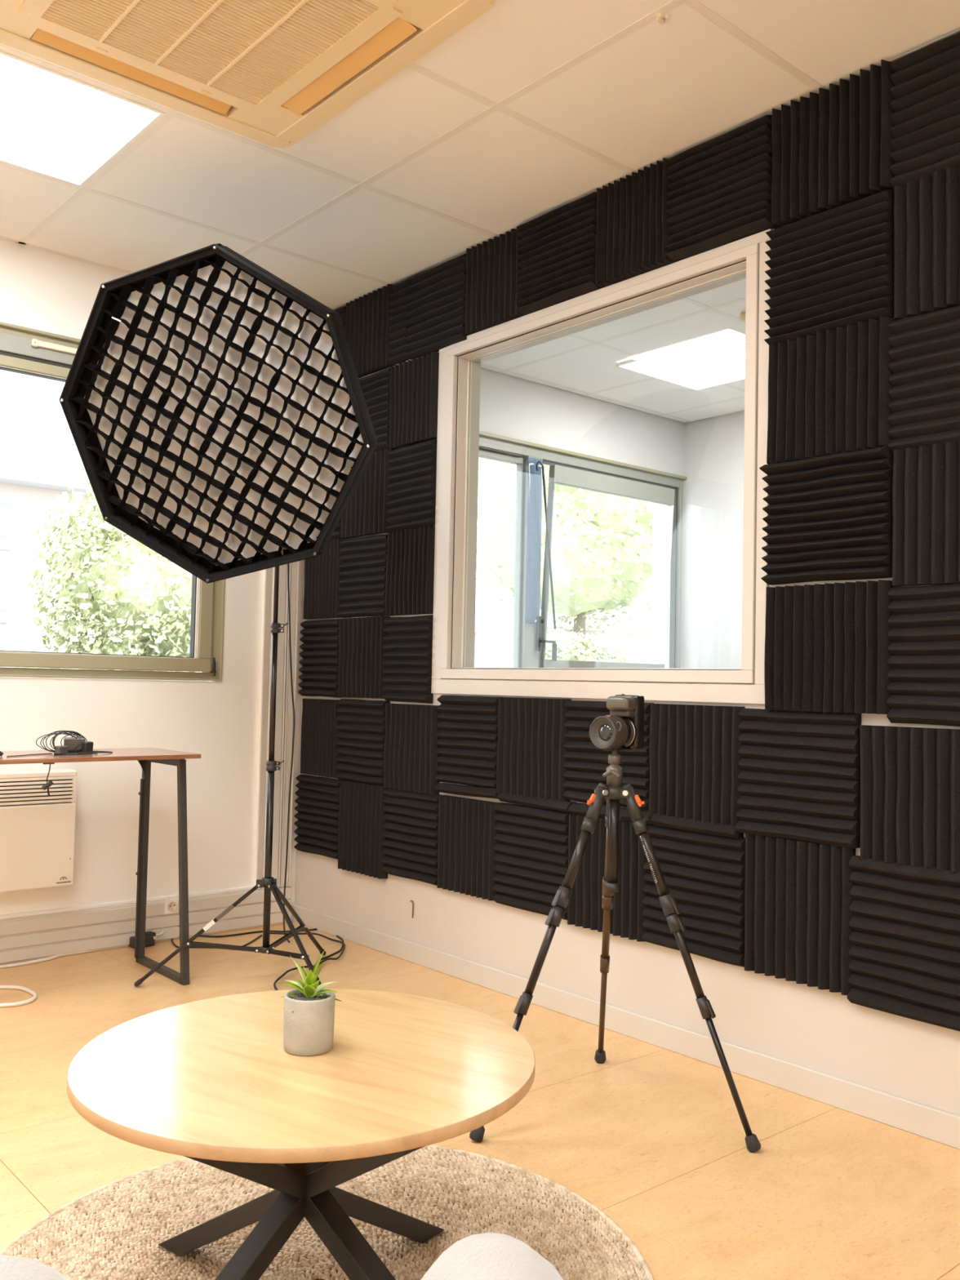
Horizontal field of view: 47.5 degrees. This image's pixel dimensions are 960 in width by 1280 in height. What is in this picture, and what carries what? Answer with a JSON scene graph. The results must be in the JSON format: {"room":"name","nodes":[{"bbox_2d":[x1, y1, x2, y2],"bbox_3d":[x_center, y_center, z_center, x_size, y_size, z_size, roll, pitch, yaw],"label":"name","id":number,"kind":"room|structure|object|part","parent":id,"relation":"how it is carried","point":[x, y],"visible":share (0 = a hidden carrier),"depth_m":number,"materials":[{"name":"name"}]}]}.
{"room":"studio","nodes":[
{"label":"studio","id":0,"kind":"room"},
{"bbox_2d":[0,238,684,919],"bbox_3d":[-1.314,-0.141,4.058,6.620,2.884,0.220,3,-3,-41],"label":"wall","id":1,"kind":"structure","parent":0,"point":[41,290],"depth_m":3.99,"materials":[{"name":"paint"}]},
{"bbox_2d":[0,768,77,892],"bbox_3d":[-1.710,0.623,3.479,0.810,0.388,0.090,3,-3,-41],"label":"heater","id":2,"kind":"object","parent":1,"relation":"attached to","point":[37,828],"visible":1,"depth_m":3.63,"materials":[{"name":"white metal"}]},
{"bbox_2d":[0,776,73,806],"bbox_3d":[-1.685,0.492,3.459,0.786,0.088,0.012,3,-3,-41],"label":"grille","id":3,"kind":"object","parent":2,"relation":"attached to","point":[15,791],"depth_m":3.63,"materials":[{"name":"white metal"}]},
{"bbox_2d":[0,676,208,681],"bbox_3d":[-2.017,0.121,3.538,2.498,0.020,0.160,3,-3,-41],"label":"trim","id":4,"kind":"structure","parent":1,"relation":"attached to","point":[0,677],"depth_m":3.99,"materials":[{"name":"grey metal"}]},
{"bbox_2d":[0,321,225,680],"bbox_3d":[-1.917,-0.488,3.460,2.398,1.193,0.108,3,-3,-41],"label":"window","id":5,"kind":"structure","parent":1,"relation":"in","point":[17,354],"depth_m":3.87,"materials":[{"name":"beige metal"}]},
{"bbox_3d":[-1.455,-0.933,3.843,1.148,0.036,0.057,3,-3,-41],"label":"sash","id":6,"kind":"part","parent":5,"relation":"part of","materials":[{"name":"green metal"}]},
{"bbox_3d":[-1.900,-1.022,3.475,2.338,0.062,0.066,3,-3,-41],"label":"head plate","id":7,"kind":"part","parent":5,"relation":"part of","materials":[{"name":"grey metal"}]},
{"bbox_3d":[-1.911,-1.062,3.491,2.386,0.028,0.088,3,-3,-41],"label":"frame","id":8,"kind":"part","parent":5,"relation":"part of","materials":[{"name":"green metal"}]},
{"bbox_3d":[-1.889,-1.080,3.466,2.398,0.010,0.056,3,-3,-41],"label":"frame","id":9,"kind":"part","parent":5,"relation":"part of","materials":[{"name":"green metal"}]},
{"bbox_2d":[31,338,77,354],"bbox_3d":[-1.367,-1.011,3.882,0.445,0.026,0.015,3,-3,-41],"label":"vent","id":10,"kind":"object","parent":5,"relation":"attached to","point":[36,343],"visible":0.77,"depth_m":3.78,"materials":[{"name":"beige plastic"}]},
{"bbox_3d":[-1.477,0.073,3.803,1.148,0.050,0.057,3,-3,-41],"label":"sash","id":11,"kind":"part","parent":5,"relation":"part of","materials":[{"name":"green metal"}]},
{"bbox_3d":[-1.936,0.089,3.445,2.386,0.026,0.088,3,-3,-41],"label":"frame","id":12,"kind":"part","parent":5,"relation":"part of","materials":[{"name":"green metal"}]},
{"bbox_3d":[-1.914,0.103,3.419,2.398,0.008,0.056,3,-3,-41],"label":"frame","id":13,"kind":"part","parent":5,"relation":"part of","materials":[{"name":"green metal"}]},
{"bbox_3d":[-1.051,-0.410,4.181,0.052,0.964,0.057,3,-3,-41],"label":"sash","id":14,"kind":"part","parent":5,"relation":"part of","materials":[{"name":"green metal"}]},
{"bbox_3d":[-1.031,-0.436,4.237,0.028,1.125,0.088,3,-3,-41],"label":"frame","id":15,"kind":"part","parent":5,"relation":"part of","materials":[{"name":"green metal"}]},
{"bbox_3d":[-0.997,-0.437,4.222,0.008,1.175,0.056,3,-3,-41],"label":"frame","id":16,"kind":"part","parent":5,"relation":"part of","materials":[{"name":"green metal"}]},
{"bbox_2d":[0,885,291,964],"bbox_3d":[-2.183,0.965,3.117,3.770,0.162,0.031,3,-3,-41],"label":"baseboard","id":17,"kind":"structure","parent":1,"relation":"attached to","point":[25,936],"depth_m":3.87,"materials":[{"name":"white plastic"}]},
{"bbox_2d":[164,897,178,914],"bbox_3d":[-1.128,0.978,4.000,0.052,0.054,0.015,3,-3,-41],"label":"wall socket","id":18,"kind":"object","parent":1,"relation":"attached to","point":[171,905],"visible":0.99,"depth_m":4.00,"materials":[{"name":"white paint"}]},
{"bbox_2d":[254,560,299,889],"bbox_3d":[-0.790,-0.167,4.342,0.156,2.286,0.036,3,-3,-41],"label":"trim","id":19,"kind":"structure","parent":1,"relation":"attached to","point":[284,708],"depth_m":4.31,"materials":[{"name":"paint"}]},
{"bbox_2d":[479,368,685,475],"bbox_3d":[0.257,-1.098,5.288,2.320,0.301,0.004,3,-3,-41],"label":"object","id":20,"kind":"structure","parent":1,"relation":"attached to","point":[513,407],"depth_m":5.49,"materials":[{"name":"paint"}]},
{"bbox_2d":[478,431,687,668],"bbox_3d":[0.414,-0.352,5.425,1.880,1.178,0.157,3,-3,-41],"label":"window","id":21,"kind":"structure","parent":1,"relation":"in","point":[566,468],"depth_m":5.31,"materials":[{"name":"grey metal"}]},
{"bbox_3d":[-0.038,-0.878,5.083,0.625,0.030,0.040,3,-3,-41],"label":"sash","id":22,"kind":"part","parent":21,"relation":"part of","materials":[{"name":"grey metal"}]},
{"bbox_3d":[0.183,-0.347,5.263,0.010,1.007,0.040,3,-3,-41],"label":"sash","id":23,"kind":"part","parent":21,"relation":"part of","materials":[{"name":"grey metal"}]},
{"bbox_3d":[0.322,-0.457,5.263,0.139,0.805,0.031,3,-3,-30],"label":"stay rod","id":24,"kind":"part","parent":21,"relation":"part of","materials":[{"name":"grey metal"}]},
{"bbox_3d":[0.320,-0.007,5.280,0.108,0.215,0.042,3,-3,-38],"label":"handle","id":25,"kind":"part","parent":21,"relation":"part of","materials":[{"name":"grey metal"}]},
{"bbox_3d":[0.325,-0.337,5.308,0.010,0.861,0.087,3,-3,-41],"label":"sash","id":26,"kind":"part","parent":21,"relation":"part of","materials":[{"name":"grey metal"}]},
{"bbox_3d":[0.394,-0.901,5.464,1.855,0.050,0.090,3,-3,-41],"label":"frame","id":27,"kind":"part","parent":21,"relation":"part of","materials":[{"name":"grey metal"}]},
{"bbox_3d":[0.638,0.159,5.602,0.910,0.097,0.045,3,-3,-41],"label":"sash","id":28,"kind":"part","parent":21,"relation":"part of","materials":[{"name":"grey metal"}]},
{"bbox_3d":[0.693,-0.790,5.601,0.910,0.087,0.044,3,-3,-41],"label":"sash","id":29,"kind":"part","parent":21,"relation":"part of","materials":[{"name":"grey metal"}]},
{"bbox_3d":[1.006,-0.299,5.895,0.010,0.861,0.087,3,-3,-41],"label":"sash","id":30,"kind":"part","parent":21,"relation":"part of","materials":[{"name":"white paint"}]},
{"bbox_3d":[1.076,-0.296,6.039,0.022,1.084,0.090,3,-3,-41],"label":"frame","id":31,"kind":"part","parent":21,"relation":"part of","materials":[{"name":"grey metal"}]},
{"bbox_2d":[0,0,959,422],"bbox_3d":[0.551,-1.527,1.986,6.420,0.301,5.600,3,-3,-41],"label":"ceiling","id":32,"kind":"structure","parent":0,"point":[531,108],"depth_m":3.04,"materials":[{"name":"grey"}]},
{"bbox_2d":[0,50,164,186],"bbox_3d":[-1.226,-1.384,2.869,0.575,0.015,0.575,3,-3,-41],"label":"recessed light","id":33,"kind":"object","parent":32,"relation":"in","point":[54,124],"visible":1,"depth_m":2.89,"materials":[{"name":"white paint"}]},
{"bbox_2d":[0,0,494,148],"bbox_3d":[-0.581,-1.369,2.344,0.897,0.035,0.897,3,-3,-41],"label":"air conditioner","id":34,"kind":"object","parent":32,"relation":"attached to","point":[270,73],"visible":1,"depth_m":2.48,"materials":[{"name":"beige plastic"}]},
{"bbox_2d":[17,0,402,114],"bbox_3d":[-0.585,-1.368,2.355,0.620,0.034,0.622,3,-3,-41],"label":"grille","id":35,"kind":"object","parent":34,"relation":"attached to","point":[251,56],"depth_m":2.44,"materials":[{"name":"beige plastic"}]},
{"bbox_2d":[656,13,668,24],"bbox_3d":[0.399,-1.359,2.388,0.030,0.008,0.029,3,-3,-41],"label":"paper scrap","id":36,"kind":"object","parent":32,"relation":"hanging from","point":[659,19],"visible":1,"depth_m":2.38,"materials":[{"name":"beige paper"}]},
{"bbox_2d":[615,333,745,391],"bbox_3d":[1.024,-1.238,4.905,0.580,0.015,0.580,3,-3,-41],"label":"recessed light","id":37,"kind":"object","parent":32,"relation":"in","point":[717,360],"visible":0.69,"depth_m":4.88,"materials":[{"name":"white paint"}]},
{"bbox_2d":[738,312,745,322],"bbox_3d":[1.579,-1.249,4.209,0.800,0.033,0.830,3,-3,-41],"label":"smoke detector","id":38,"kind":"object","parent":32,"relation":"attached to","point":[742,317],"visible":0.11,"depth_m":4.25,"materials":[{"name":"beige plastic"}]},
{"bbox_2d":[0,921,959,1279],"bbox_3d":[0.407,1.153,1.902,6.519,0.200,5.750,3,-3,-41],"label":"floor","id":39,"kind":"structure","parent":0,"point":[652,1136],"depth_m":2.33,"materials":[{"name":"brown"}]},
{"bbox_2d":[0,985,37,1007],"bbox_3d":[-1.476,1.061,3.248,0.304,0.012,0.219,2,-2,-13],"label":"cable","id":40,"kind":"object","parent":39,"relation":"on","point":[33,993],"visible":1,"depth_m":3.26,"materials":[{"name":"white plastic"}]},
{"bbox_2d":[0,1254,69,1279],"bbox_3d":[-0.509,0.624,0.441,0.580,0.700,0.605,1,-2,-3],"label":"armchair","id":41,"kind":"object","parent":39,"relation":"on","point":[11,1268],"visible":1,"depth_m":0.69,"materials":[{"name":"fabric"}]},
{"bbox_2d":[0,930,164,968],"bbox_3d":[-2.082,1.022,3.039,0.123,0.048,2.644,-1,-3,44],"label":"cable","id":42,"kind":"object","parent":39,"relation":"on","point":[150,936],"visible":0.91,"depth_m":3.79,"materials":[{"name":"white plastic"}]},
{"bbox_2d":[0,747,200,985],"bbox_3d":[-1.474,0.702,3.190,1.215,0.726,0.379,3,-3,-41],"label":"desk","id":43,"kind":"object","parent":39,"relation":"on","point":[144,756],"visible":0.99,"depth_m":3.49,"materials":[{"name":"grey metal"}]},
{"bbox_2d":[41,762,54,795],"bbox_3d":[-1.252,0.404,3.162,0.032,0.098,0.013,3,-3,-41],"label":"plug","id":44,"kind":"object","parent":43,"relation":"hanging from","point":[50,783],"visible":1,"depth_m":3.16,"materials":[{"name":"black plastic"}]},
{"bbox_2d":[6,730,112,756],"bbox_3d":[-1.287,0.313,3.318,0.134,0.071,0.352,-1,-3,40],"label":"power adapter","id":45,"kind":"object","parent":43,"relation":"on","point":[74,744],"visible":1,"depth_m":3.37,"materials":[{"name":"grey plastic"}]},
{"bbox_3d":[-1.033,0.739,3.581,0.022,0.703,0.362,3,-3,-41],"label":"leg frame","id":46,"kind":"part","parent":43,"relation":"part of","materials":[{"name":"grey metal"}]},
{"bbox_2d":[133,565,325,988],"bbox_3d":[-0.601,0.203,3.430,0.696,1.772,0.608,3,-3,-41],"label":"stand","id":47,"kind":"object","parent":39,"relation":"on","point":[268,882],"visible":0.93,"depth_m":3.47,"materials":[{"name":"black metal"}]},
{"bbox_3d":[-0.887,0.926,3.434,0.370,0.309,0.014,2,-2,-10],"label":"leg","id":48,"kind":"part","parent":47,"relation":"part of","materials":[{"name":"black metal"}]},
{"bbox_2d":[58,243,377,583],"bbox_3d":[-0.730,-0.621,3.140,0.718,0.902,0.799,3,-3,-41],"label":"softbox","id":49,"kind":"object","parent":47,"relation":"attached to","point":[215,411],"visible":1,"depth_m":3.12,"materials":[{"name":"black fabric"}]},
{"bbox_3d":[-0.674,0.773,3.474,0.073,0.029,0.064,3,-3,-41],"label":"crown","id":50,"kind":"part","parent":47,"relation":"part of","materials":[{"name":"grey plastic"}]},
{"bbox_3d":[-0.544,0.929,3.309,0.018,0.309,0.370,3,-3,-41],"label":"leg","id":51,"kind":"part","parent":47,"relation":"part of","materials":[{"name":"black metal"}]},
{"bbox_3d":[-0.609,0.942,3.669,0.014,0.309,0.370,0,-2,20],"label":"leg","id":52,"kind":"part","parent":47,"relation":"part of","materials":[{"name":"black metal"}]},
{"bbox_2d":[171,563,345,990],"bbox_3d":[-0.655,0.209,3.908,0.634,1.802,0.912,3,-3,-41],"label":"cable","id":53,"kind":"object","parent":39,"relation":"on","point":[277,932],"visible":0.7,"depth_m":3.98,"materials":[{"name":"black rubber"}]},
{"bbox_2d":[0,1144,653,1279],"bbox_3d":[-0.258,1.025,1.744,1.083,0.012,1.083,3,-3,-35],"label":"rug","id":54,"kind":"object","parent":39,"relation":"on","point":[115,1230],"visible":0.63,"depth_m":1.92,"materials":[{"name":"brown carpet"}]},
{"bbox_2d":[66,988,535,1279],"bbox_3d":[-0.265,0.821,1.655,0.690,0.387,0.690,3,-3,-41],"label":"coffee table","id":55,"kind":"object","parent":54,"relation":"on","point":[213,1082],"visible":0.98,"depth_m":1.58,"materials":[{"name":"brown wood"}]},
{"bbox_3d":[-0.265,0.831,1.655,0.040,0.368,0.658,0,-3,36],"label":"leg","id":56,"kind":"part","parent":55,"relation":"part of","materials":[{"name":"black metal"}]},
{"bbox_3d":[-0.265,0.831,1.655,0.658,0.368,0.040,-1,-3,38],"label":"leg","id":57,"kind":"part","parent":55,"relation":"part of","materials":[{"name":"black metal"}]},
{"bbox_2d":[278,948,342,1056],"bbox_3d":[-0.264,0.554,1.685,0.089,0.150,0.088,3,-3,-41],"label":"potted succulent","id":58,"kind":"object","parent":55,"relation":"on","point":[308,1014],"visible":1,"depth_m":1.65,"materials":[{"name":"grey concrete"}]},
{"bbox_2d":[283,988,335,1056],"bbox_3d":[-0.263,0.587,1.679,0.078,0.083,0.078,3,-3,-41],"label":"pot","id":59,"kind":"object","parent":58,"relation":"on","point":[308,1014],"depth_m":1.65,"materials":[{"name":"concrete"}]},
{"bbox_3d":[-0.265,0.831,1.655,0.040,0.368,0.658,0,-3,36],"label":"leg","id":60,"kind":"part","parent":55,"relation":"part of","materials":[{"name":"black metal"}]},
{"bbox_3d":[-0.265,0.831,1.655,0.658,0.368,0.040,-1,-3,38],"label":"leg","id":61,"kind":"part","parent":55,"relation":"part of","materials":[{"name":"black metal"}]},
{"bbox_2d":[420,1232,563,1279],"bbox_3d":[0.245,0.642,0.491,0.580,0.700,0.605,1,-2,-3],"label":"pouf","id":62,"kind":"object","parent":39,"relation":"on","point":[486,1255],"visible":1,"depth_m":0.70,"materials":[{"name":"fabric"}]},
{"bbox_2d":[469,749,760,1151],"bbox_3d":[0.288,0.660,2.423,0.597,0.823,0.596,3,-3,-41],"label":"camera tripod","id":63,"kind":"object","parent":39,"relation":"on","point":[613,791],"visible":1,"depth_m":2.44,"materials":[{"name":"black plastic"},{"name":"black aluminium"},{"name":"orange plastic"}]},
{"bbox_3d":[0.049,0.910,2.340,0.124,0.269,0.014,2,-3,-28],"label":"leg","id":64,"kind":"part","parent":63,"relation":"part of","materials":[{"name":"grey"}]},
{"bbox_3d":[0.085,0.790,2.363,0.022,0.036,0.014,2,-3,-28],"label":"lock lever","id":65,"kind":"part","parent":63,"relation":"part of","materials":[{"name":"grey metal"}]},
{"bbox_3d":[0.143,0.676,2.397,0.114,0.236,0.018,2,-3,-28],"label":"leg","id":66,"kind":"part","parent":63,"relation":"part of","materials":[{"name":"grey metal"}]},
{"bbox_3d":[0.155,0.611,2.406,0.021,0.034,0.014,2,-3,-28],"label":"lock lever","id":67,"kind":"part","parent":63,"relation":"part of","materials":[{"name":"grey metal"}]},
{"bbox_3d":[0.170,0.571,2.415,0.021,0.035,0.014,2,-3,-28],"label":"lock lever","id":68,"kind":"part","parent":63,"relation":"part of","materials":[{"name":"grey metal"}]},
{"bbox_3d":[0.217,0.490,2.443,0.084,0.158,0.022,2,-3,-28],"label":"leg","id":69,"kind":"part","parent":63,"relation":"part of","materials":[{"name":"grey metal"}]},
{"bbox_3d":[0.309,0.929,2.751,0.014,0.275,0.127,1,-2,3],"label":"leg","id":70,"kind":"part","parent":63,"relation":"part of","materials":[{"name":"brown metal"}]},
{"bbox_3d":[0.309,0.502,2.589,0.022,0.167,0.088,1,-2,3],"label":"leg","id":71,"kind":"part","parent":63,"relation":"part of","materials":[{"name":"brown metal"}]},
{"bbox_3d":[0.309,0.692,2.661,0.018,0.221,0.108,1,-2,3],"label":"leg","id":72,"kind":"part","parent":63,"relation":"part of","materials":[{"name":"brown metal"}]},
{"bbox_3d":[0.302,0.303,2.479,0.040,0.017,0.037,0,-2,19],"label":"head knob","id":73,"kind":"part","parent":63,"relation":"part of","materials":[{"name":"grey plastic"}]},
{"bbox_3d":[0.306,0.348,2.491,0.086,0.030,0.087,3,-3,-41],"label":"crown","id":74,"kind":"part","parent":63,"relation":"part of","materials":[{"name":"grey plastic"}]},
{"bbox_2d":[589,693,644,751],"bbox_3d":[0.321,0.190,2.524,0.084,0.130,0.123,-1,-3,41],"label":"camera","id":75,"kind":"object","parent":63,"relation":"on","point":[624,728],"visible":1,"depth_m":2.51,"materials":[{"name":"grey"}]},
{"bbox_3d":[0.284,0.211,2.488,0.040,0.040,0.006,-1,-3,43],"label":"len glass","id":76,"kind":"part","parent":75,"relation":"part of","materials":[{"name":"black"}]},
{"bbox_3d":[0.318,0.253,2.523,0.024,0.003,0.080,-1,-3,43],"label":"mount plate","id":77,"kind":"part","parent":75,"relation":"part of","materials":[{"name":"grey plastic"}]},
{"bbox_3d":[0.387,0.498,2.436,0.087,0.167,0.022,0,-3,33],"label":"leg","id":78,"kind":"part","parent":63,"relation":"part of","materials":[{"name":"grey metal"}]},
{"bbox_3d":[0.430,0.586,2.404,0.021,0.035,0.014,0,-3,33],"label":"lock lever","id":79,"kind":"part","parent":63,"relation":"part of","materials":[{"name":"grey plastic"}]},
{"bbox_3d":[0.442,0.624,2.394,0.019,0.029,0.014,0,-3,33],"label":"lock lever","id":80,"kind":"part","parent":63,"relation":"part of","materials":[{"name":"grey plastic"}]},
{"bbox_3d":[0.449,0.685,2.386,0.107,0.223,0.018,0,-3,33],"label":"leg","id":81,"kind":"part","parent":63,"relation":"part of","materials":[{"name":"grey metal"}]},
{"bbox_3d":[0.496,0.795,2.350,0.022,0.036,0.014,0,-3,33],"label":"lock lever","id":82,"kind":"part","parent":63,"relation":"part of","materials":[{"name":"grey plastic"}]},
{"bbox_3d":[0.526,0.918,2.324,0.124,0.272,0.014,0,-3,33],"label":"leg","id":83,"kind":"part","parent":63,"relation":"part of","materials":[{"name":"grey metal"}]},
{"bbox_2d":[294,228,959,1115],"bbox_3d":[1.082,-0.131,2.414,0.100,2.434,5.400,3,-3,-41],"label":"wall","id":84,"kind":"structure","parent":0,"point":[821,1030],"depth_m":2.95,"materials":[{"name":"paint"}]},
{"bbox_2d":[410,900,413,918],"bbox_3d":[-0.237,0.935,3.791,0.004,0.060,0.017,3,-3,-41],"label":"wall hook","id":85,"kind":"object","parent":84,"relation":"attached to","point":[411,900],"visible":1,"depth_m":3.79,"materials":[{"name":"brown"}]},
{"bbox_2d":[431,228,773,704],"bbox_3d":[0.326,-0.430,3.296,0.118,1.210,1.350,3,-3,-41],"label":"window","id":86,"kind":"structure","parent":84,"relation":"in","point":[752,249],"depth_m":3.25,"materials":[{"name":"beige paint"}]},
{"bbox_3d":[-0.134,-0.432,3.758,0.014,1.132,0.050,3,-3,-41],"label":"casing","id":87,"kind":"part","parent":86,"relation":"part of","materials":[{"name":"beige paint"}]},
{"bbox_3d":[-0.104,-0.437,3.722,0.022,1.071,0.036,3,-3,-41],"label":"casing","id":88,"kind":"part","parent":86,"relation":"part of","materials":[{"name":"beige paint"}]},
{"bbox_3d":[0.284,0.104,3.236,0.022,0.033,1.260,3,-3,-41],"label":"casing","id":89,"kind":"part","parent":86,"relation":"part of","materials":[{"name":"beige paint"}]},
{"bbox_3d":[0.279,0.148,3.243,0.014,0.050,1.350,3,-3,-41],"label":"casing","id":90,"kind":"part","parent":86,"relation":"part of","materials":[{"name":"beige paint"}]},
{"bbox_3d":[0.307,-0.995,3.281,0.022,0.026,1.260,3,-3,-41],"label":"casing","id":91,"kind":"part","parent":86,"relation":"part of","materials":[{"name":"beige paint"}]},
{"bbox_3d":[0.303,-1.022,3.290,0.014,0.028,1.350,3,-3,-41],"label":"casing","id":92,"kind":"part","parent":86,"relation":"part of","materials":[{"name":"beige paint"}]},
{"bbox_3d":[0.696,-0.458,2.795,0.022,1.071,0.034,3,-3,-41],"label":"casing","id":93,"kind":"part","parent":86,"relation":"part of","materials":[{"name":"beige paint"}]},
{"bbox_3d":[0.721,-0.454,2.769,0.014,1.132,0.034,3,-3,-41],"label":"casing","id":94,"kind":"part","parent":86,"relation":"part of","materials":[{"name":"beige paint"}]},
{"bbox_2d":[291,904,959,1149],"bbox_3d":[1.014,1.049,2.329,0.012,0.067,5.400,3,-3,-41],"label":"baseboard","id":95,"kind":"structure","parent":84,"relation":"attached to","point":[926,1122],"depth_m":2.88,"materials":[{"name":"white paint"}]},
{"bbox_2d":[293,31,959,1031],"bbox_3d":[0.479,-0.244,2.995,0.059,2.182,3.665,3,-3,-41],"label":"foam","id":96,"kind":"object","parent":84,"relation":"attached to","point":[856,180],"visible":0.9,"depth_m":2.71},
{"bbox_2d":[681,410,744,668],"bbox_3d":[2.951,-0.051,4.026,0.200,2.884,5.400,3,-3,-41],"label":"wall","id":97,"kind":"structure","parent":0,"point":[713,506],"depth_m":5.87,"materials":[{"name":"paint"}]},
{"label":"outside","id":98,"kind":"structure","parent":0,"visible":0},
{"bbox_3d":[-9.112,2.875,36.954,110.000,0.020,59.700,3,-3,-41],"label":"ground","id":99,"kind":"structure","parent":98,"visible":0},
{"bbox_2d":[0,457,116,679],"bbox_3d":[-19.627,-1.129,22.280,23.400,6.350,9.100,3,-3,-41],"label":"apartment block","id":100,"kind":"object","parent":99,"relation":"on","point":[28,490],"visible":0.35,"depth_m":25.04,"materials":[{"name":"beige"}]},
{"bbox_3d":[-11.208,-1.020,24.387,1.160,0.620,0.030,3,-3,-41],"label":"pane","id":101,"kind":"part","parent":100,"relation":"part of","materials":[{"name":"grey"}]},
{"bbox_3d":[-11.171,-2.719,24.456,1.160,0.700,0.030,3,-3,-41],"label":"pane","id":102,"kind":"part","parent":100,"relation":"part of","materials":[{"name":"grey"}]},
{"bbox_3d":[-9.817,-2.653,25.624,0.410,0.640,0.030,3,-3,-41],"label":"pane","id":103,"kind":"part","parent":100,"relation":"part of","materials":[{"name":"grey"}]},
{"bbox_2d":[26,473,191,680],"bbox_3d":[-6.124,-0.630,20.242,4.230,5.763,4.269,3,-3,-41],"label":"tree","id":104,"kind":"object","parent":99,"relation":"on","point":[105,575],"visible":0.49,"depth_m":19.01,"materials":[{"name":"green plant"}]},
{"bbox_2d":[474,590,651,667],"bbox_3d":[4.980,0.639,42.597,10.100,5.500,6.450,3,-3,-41],"label":"house","id":105,"kind":"structure","parent":99,"relation":"on","point":[494,626],"depth_m":39.90,"materials":[{"name":"beige"}]},
{"bbox_2d":[475,457,653,641],"bbox_3d":[2.735,-1.915,29.980,6.974,9.491,7.010,1,-2,5],"label":"tree","id":106,"kind":"object","parent":99,"relation":"on","point":[602,548],"visible":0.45,"depth_m":28.05,"materials":[{"name":"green plant"}]},
{"bbox_2d":[545,631,630,662],"bbox_3d":[2.081,1.183,23.455,2.664,2.747,2.675,-1,-3,44],"label":"bush","id":107,"kind":"object","parent":99,"relation":"on","point":[589,648],"visible":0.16,"depth_m":22.99,"materials":[{"name":"green plant"}]}
]}

